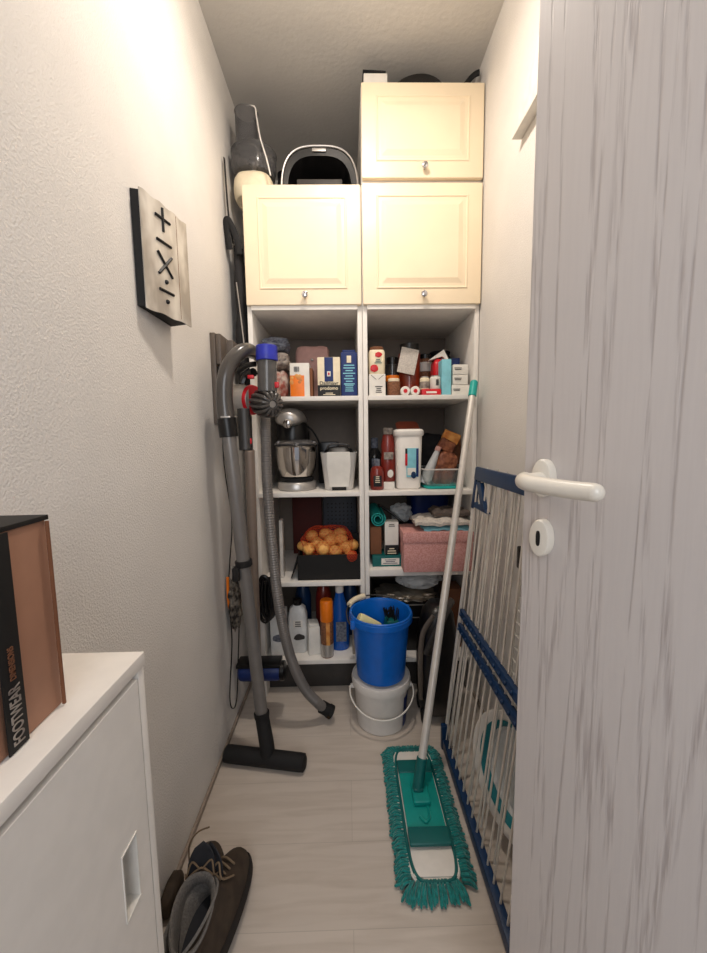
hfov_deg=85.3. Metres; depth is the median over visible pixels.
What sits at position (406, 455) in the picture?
print
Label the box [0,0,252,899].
wall
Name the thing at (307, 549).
potato
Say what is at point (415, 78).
frying pan
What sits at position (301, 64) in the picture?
ceiling
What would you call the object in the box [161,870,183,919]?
shoe
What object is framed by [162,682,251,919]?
baseboard
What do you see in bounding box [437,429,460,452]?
pouch
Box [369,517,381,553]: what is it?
carton
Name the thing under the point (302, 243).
pantry cabinet
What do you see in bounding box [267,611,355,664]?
shelf
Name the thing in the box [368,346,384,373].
carton
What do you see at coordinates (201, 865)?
shoe
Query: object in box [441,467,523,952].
clothes rack
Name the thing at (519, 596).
wire shelf
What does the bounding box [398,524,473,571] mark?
box
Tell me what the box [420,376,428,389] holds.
tin
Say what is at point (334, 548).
potato
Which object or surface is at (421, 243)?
pantry cabinet
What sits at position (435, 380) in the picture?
tin
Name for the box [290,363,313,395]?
juice carton
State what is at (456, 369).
box
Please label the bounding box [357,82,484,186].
upper cabinet
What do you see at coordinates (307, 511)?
folder
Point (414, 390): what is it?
roll
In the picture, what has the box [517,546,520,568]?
wall hook
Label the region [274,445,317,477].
mixing bowl
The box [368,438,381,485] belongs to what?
bottle
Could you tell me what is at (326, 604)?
spray can
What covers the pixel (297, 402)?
shelf
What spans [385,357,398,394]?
jar
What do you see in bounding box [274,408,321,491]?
stand mixer
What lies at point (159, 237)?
wall sign
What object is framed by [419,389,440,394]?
box
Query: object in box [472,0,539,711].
wall
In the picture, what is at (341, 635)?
bottle
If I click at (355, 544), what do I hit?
potato
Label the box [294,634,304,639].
picture
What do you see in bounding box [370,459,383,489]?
sauce bottle
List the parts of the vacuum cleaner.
curved handle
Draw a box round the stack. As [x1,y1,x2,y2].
[410,513,469,526]
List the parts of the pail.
lid, bail handle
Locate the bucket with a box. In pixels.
[346,593,411,686]
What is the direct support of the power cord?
hanging from the dock
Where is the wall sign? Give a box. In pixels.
[129,186,191,326]
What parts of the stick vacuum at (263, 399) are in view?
motor, battery handle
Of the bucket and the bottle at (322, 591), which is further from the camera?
the bottle at (322, 591)
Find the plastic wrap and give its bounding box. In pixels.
[390,502,412,521]
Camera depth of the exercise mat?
1.66 m
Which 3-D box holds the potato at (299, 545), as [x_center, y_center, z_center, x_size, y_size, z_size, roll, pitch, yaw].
[-0.222,0.305,1.687,0.055,0.048,0.050,-1,6,-1]
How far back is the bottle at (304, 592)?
1.84 m
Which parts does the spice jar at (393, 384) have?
lid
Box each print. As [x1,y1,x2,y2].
[290,375,304,395]
[343,365,354,384]
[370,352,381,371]
[405,454,407,465]
[407,468,415,474]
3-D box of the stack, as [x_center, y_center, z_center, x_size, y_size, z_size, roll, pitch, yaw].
[0.362,0.177,1.619,0.228,0.037,0.150,-1,6,-1]
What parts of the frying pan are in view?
handle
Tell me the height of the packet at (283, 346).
0.063 m
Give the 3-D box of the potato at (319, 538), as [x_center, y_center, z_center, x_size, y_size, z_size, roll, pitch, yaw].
[-0.160,0.292,1.687,0.054,0.054,0.067,-1,6,-1]
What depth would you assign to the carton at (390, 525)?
1.63 m
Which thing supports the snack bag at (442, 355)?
on the pantry cabinet at (421, 243)
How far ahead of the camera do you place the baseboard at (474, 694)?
1.59 m
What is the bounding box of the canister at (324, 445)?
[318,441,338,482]
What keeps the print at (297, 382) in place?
attached to the juice carton at (301, 374)
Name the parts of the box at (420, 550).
lid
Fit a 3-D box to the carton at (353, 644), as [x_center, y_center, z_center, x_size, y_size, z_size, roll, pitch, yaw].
[0.012,0.703,1.706,0.036,0.130,0.090,-1,6,-1]
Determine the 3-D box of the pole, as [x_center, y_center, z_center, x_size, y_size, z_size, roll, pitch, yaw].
[-0.450,-0.748,1.511,0.065,0.910,0.095,0,6,11]
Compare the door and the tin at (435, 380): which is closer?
the door
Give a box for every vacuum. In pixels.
[233,344,286,681]
[416,598,455,722]
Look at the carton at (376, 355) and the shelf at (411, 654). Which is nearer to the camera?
the carton at (376, 355)
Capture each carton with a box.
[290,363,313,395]
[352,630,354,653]
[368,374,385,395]
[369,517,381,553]
[371,549,400,566]
[384,519,397,554]
[438,359,450,394]
[451,358,459,365]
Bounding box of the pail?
[349,665,413,735]
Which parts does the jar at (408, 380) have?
lid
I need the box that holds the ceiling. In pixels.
[198,0,503,179]
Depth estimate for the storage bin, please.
1.59 m
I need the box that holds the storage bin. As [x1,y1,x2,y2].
[320,443,356,489]
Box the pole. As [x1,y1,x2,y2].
[223,157,249,384]
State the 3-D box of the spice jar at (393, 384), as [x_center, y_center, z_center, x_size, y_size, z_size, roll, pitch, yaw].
[0.166,-0.366,1.584,0.054,0.073,0.054,-1,6,-1]
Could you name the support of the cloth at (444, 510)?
on the stack
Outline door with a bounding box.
[509,0,706,952]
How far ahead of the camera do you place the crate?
1.61 m
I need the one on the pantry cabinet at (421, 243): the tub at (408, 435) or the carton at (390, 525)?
the tub at (408, 435)
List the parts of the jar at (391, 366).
lid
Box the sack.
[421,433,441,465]
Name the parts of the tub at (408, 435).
lid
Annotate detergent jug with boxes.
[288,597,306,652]
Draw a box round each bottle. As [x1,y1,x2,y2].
[295,586,311,619]
[316,586,330,634]
[333,586,349,650]
[343,585,357,634]
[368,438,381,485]
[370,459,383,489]
[381,428,395,481]
[421,446,440,482]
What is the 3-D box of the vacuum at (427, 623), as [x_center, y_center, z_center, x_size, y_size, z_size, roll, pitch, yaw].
[0.320,0.706,1.504,0.155,0.496,0.202,-1,6,-1]
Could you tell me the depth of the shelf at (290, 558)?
1.61 m
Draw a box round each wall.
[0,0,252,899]
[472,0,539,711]
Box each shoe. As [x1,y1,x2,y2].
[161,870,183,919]
[163,842,252,952]
[168,826,223,952]
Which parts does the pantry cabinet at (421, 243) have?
panel, panel, panel, door, knob, panel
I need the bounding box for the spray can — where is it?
[320,597,333,658]
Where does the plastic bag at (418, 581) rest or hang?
on the pack at (398, 591)
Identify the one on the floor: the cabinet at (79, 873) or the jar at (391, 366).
the cabinet at (79, 873)
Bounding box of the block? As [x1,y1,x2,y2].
[384,481,394,488]
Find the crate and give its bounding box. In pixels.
[291,533,359,580]
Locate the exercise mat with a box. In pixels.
[369,503,385,525]
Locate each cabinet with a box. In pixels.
[0,652,163,952]
[242,185,364,695]
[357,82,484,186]
[361,183,482,690]
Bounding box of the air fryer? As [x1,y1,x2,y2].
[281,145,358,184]
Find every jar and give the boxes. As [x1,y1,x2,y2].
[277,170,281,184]
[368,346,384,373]
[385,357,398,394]
[387,378,399,394]
[398,342,419,394]
[420,354,431,388]
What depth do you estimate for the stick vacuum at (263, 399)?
1.27 m
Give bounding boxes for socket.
[412,755,426,792]
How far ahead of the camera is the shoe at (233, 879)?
0.85 m
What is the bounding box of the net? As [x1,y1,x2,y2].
[301,525,356,561]
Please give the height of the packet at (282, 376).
0.115 m
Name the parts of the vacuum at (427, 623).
carry handle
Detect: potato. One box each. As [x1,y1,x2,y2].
[297,541,307,550]
[303,543,314,554]
[306,530,317,541]
[311,537,322,548]
[316,541,329,554]
[319,528,332,538]
[323,533,336,546]
[329,545,341,554]
[333,528,346,534]
[335,533,347,543]
[337,541,350,551]
[348,539,358,550]
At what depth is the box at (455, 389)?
1.56 m
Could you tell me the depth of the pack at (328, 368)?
1.55 m
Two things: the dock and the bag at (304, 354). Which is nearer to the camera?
the dock
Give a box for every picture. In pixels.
[273,635,280,641]
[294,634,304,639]
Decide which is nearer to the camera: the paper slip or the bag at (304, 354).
the paper slip
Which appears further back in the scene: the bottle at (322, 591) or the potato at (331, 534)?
the bottle at (322, 591)
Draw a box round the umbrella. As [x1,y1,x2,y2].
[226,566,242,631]
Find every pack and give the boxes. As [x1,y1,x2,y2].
[307,619,320,654]
[317,357,340,395]
[341,350,356,395]
[374,583,436,601]
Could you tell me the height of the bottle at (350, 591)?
0.282 m
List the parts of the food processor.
motor, cord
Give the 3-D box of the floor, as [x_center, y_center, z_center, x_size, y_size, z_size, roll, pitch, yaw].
[0.110,1.114,0.398,2.800,0.080,4.160,-1,6,-1]
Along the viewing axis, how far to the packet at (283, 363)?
1.59 m
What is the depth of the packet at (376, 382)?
1.56 m
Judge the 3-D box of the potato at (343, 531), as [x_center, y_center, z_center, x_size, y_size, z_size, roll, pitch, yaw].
[-0.061,0.255,1.735,0.062,0.050,0.050,-1,6,-1]
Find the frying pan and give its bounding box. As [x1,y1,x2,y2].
[398,69,479,82]
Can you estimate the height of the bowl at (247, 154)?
0.107 m
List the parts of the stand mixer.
bowl seat, cord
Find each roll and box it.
[400,386,409,394]
[409,386,419,394]
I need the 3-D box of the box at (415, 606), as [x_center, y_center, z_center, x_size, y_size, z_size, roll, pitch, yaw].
[0.237,0.645,1.829,0.280,0.215,0.303,-1,6,-1]
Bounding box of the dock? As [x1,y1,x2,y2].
[210,332,236,423]
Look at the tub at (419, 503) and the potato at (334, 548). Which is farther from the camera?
the tub at (419, 503)
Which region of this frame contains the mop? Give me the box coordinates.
[380,380,477,910]
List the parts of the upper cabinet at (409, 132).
knob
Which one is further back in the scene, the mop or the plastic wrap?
the plastic wrap
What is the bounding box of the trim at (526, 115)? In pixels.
[512,35,538,139]
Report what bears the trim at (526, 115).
attached to the wall at (507, 180)
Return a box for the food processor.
[230,104,276,210]
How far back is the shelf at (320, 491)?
1.56 m
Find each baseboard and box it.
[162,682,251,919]
[473,690,484,713]
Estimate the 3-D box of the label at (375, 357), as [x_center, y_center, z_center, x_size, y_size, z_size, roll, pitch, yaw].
[0.092,-0.462,1.549,0.049,0.080,0.004,-1,6,-1]
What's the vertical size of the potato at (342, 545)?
0.060 m
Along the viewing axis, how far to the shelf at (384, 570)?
1.60 m
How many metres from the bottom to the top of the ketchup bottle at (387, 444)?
0.227 m
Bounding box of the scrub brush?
[383,605,398,624]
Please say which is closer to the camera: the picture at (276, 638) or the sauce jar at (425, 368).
the picture at (276, 638)
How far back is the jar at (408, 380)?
1.65 m
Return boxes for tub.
[393,421,423,488]
[407,495,447,523]
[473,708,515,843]
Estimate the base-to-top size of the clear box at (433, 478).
0.086 m
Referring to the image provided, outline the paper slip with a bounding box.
[397,347,418,374]
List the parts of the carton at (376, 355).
lid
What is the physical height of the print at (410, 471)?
0.030 m
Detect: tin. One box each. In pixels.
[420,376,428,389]
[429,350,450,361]
[430,375,440,388]
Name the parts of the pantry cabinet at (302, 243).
panel, cable coil, door, panel, knob, panel, panel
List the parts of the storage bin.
lid, lid handle, panel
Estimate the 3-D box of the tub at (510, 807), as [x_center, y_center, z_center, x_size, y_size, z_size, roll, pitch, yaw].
[0.431,0.783,1.000,0.077,0.314,0.316,-3,6,-21]
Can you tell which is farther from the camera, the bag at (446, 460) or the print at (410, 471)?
the bag at (446, 460)
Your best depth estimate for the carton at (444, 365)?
1.56 m
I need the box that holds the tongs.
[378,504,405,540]
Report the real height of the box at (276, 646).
0.200 m
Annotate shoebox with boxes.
[0,515,65,761]
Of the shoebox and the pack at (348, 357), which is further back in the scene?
the pack at (348, 357)
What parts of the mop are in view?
mop plate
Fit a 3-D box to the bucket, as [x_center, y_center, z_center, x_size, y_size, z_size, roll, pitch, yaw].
[0.099,0.627,1.488,0.255,0.278,0.247,-1,6,-1]
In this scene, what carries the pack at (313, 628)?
on the pantry cabinet at (302, 243)
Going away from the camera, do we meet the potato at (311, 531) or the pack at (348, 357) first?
the pack at (348, 357)
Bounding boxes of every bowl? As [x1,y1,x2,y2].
[230,138,276,183]
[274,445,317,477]
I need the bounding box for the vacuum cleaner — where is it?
[216,343,334,772]
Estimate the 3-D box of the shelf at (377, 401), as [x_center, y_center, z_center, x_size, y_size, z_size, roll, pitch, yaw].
[0.265,-0.339,1.755,0.424,0.018,0.464,-1,6,-1]
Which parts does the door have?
lever handle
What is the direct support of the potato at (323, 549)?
in the net
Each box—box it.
[270,606,287,655]
[362,69,386,81]
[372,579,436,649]
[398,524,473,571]
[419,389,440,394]
[420,466,458,488]
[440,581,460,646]
[451,364,467,375]
[451,375,467,384]
[451,385,468,394]
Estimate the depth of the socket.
1.17 m
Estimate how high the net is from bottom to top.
0.162 m
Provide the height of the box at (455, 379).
0.039 m
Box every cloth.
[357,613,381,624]
[419,525,468,530]
[428,505,469,516]
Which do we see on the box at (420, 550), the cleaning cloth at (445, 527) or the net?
the cleaning cloth at (445, 527)
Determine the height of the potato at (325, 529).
0.052 m
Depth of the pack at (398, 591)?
1.70 m
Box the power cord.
[222,443,239,708]
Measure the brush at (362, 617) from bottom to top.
0.076 m
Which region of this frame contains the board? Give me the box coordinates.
[279,519,284,576]
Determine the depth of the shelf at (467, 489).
1.57 m
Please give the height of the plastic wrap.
0.097 m
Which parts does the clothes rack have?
rod, rod, wing rod, rod, rod, rod, wing rod, rod, rod, rod, rod, wing rod, wing rod, rod, rod, rod, wing rod, rod, rod, wing rod, rod, rod, wing rod, rod, rod, wing rod, rod, rod, rod, wing rod, rod, rod, wing rod, rod, rod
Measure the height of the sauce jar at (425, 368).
0.200 m
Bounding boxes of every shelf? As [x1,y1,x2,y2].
[258,479,359,497]
[264,550,360,586]
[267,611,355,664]
[281,396,358,409]
[368,394,468,408]
[369,485,472,495]
[369,540,470,575]
[406,642,469,661]
[509,596,520,706]
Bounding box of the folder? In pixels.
[292,497,321,553]
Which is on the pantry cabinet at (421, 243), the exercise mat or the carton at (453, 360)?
the carton at (453, 360)
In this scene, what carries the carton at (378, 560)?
on the pantry cabinet at (421, 243)
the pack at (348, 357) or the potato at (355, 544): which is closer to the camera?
the pack at (348, 357)
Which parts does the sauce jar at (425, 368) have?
lid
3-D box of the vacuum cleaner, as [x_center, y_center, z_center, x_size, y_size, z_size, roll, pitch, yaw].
[-0.268,0.269,1.321,0.381,1.420,0.268,-1,6,-1]
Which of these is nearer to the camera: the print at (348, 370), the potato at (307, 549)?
the print at (348, 370)
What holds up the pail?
on the floor
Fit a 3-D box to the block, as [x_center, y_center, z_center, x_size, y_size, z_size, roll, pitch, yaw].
[0.149,0.035,1.651,0.047,0.030,0.070,-1,6,-1]
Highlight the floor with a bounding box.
[162,683,512,952]
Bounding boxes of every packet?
[261,337,290,353]
[277,352,290,371]
[277,370,288,396]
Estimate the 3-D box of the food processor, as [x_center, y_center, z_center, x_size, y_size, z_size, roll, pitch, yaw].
[-0.400,-1.273,1.540,0.182,0.342,0.194,-1,6,-1]
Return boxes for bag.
[296,346,329,395]
[395,575,442,588]
[426,350,447,375]
[435,450,457,468]
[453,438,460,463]
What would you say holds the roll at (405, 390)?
on the pantry cabinet at (421, 243)
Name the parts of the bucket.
bail handle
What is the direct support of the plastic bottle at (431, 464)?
in the clear box at (433, 478)
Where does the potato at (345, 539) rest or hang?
in the net

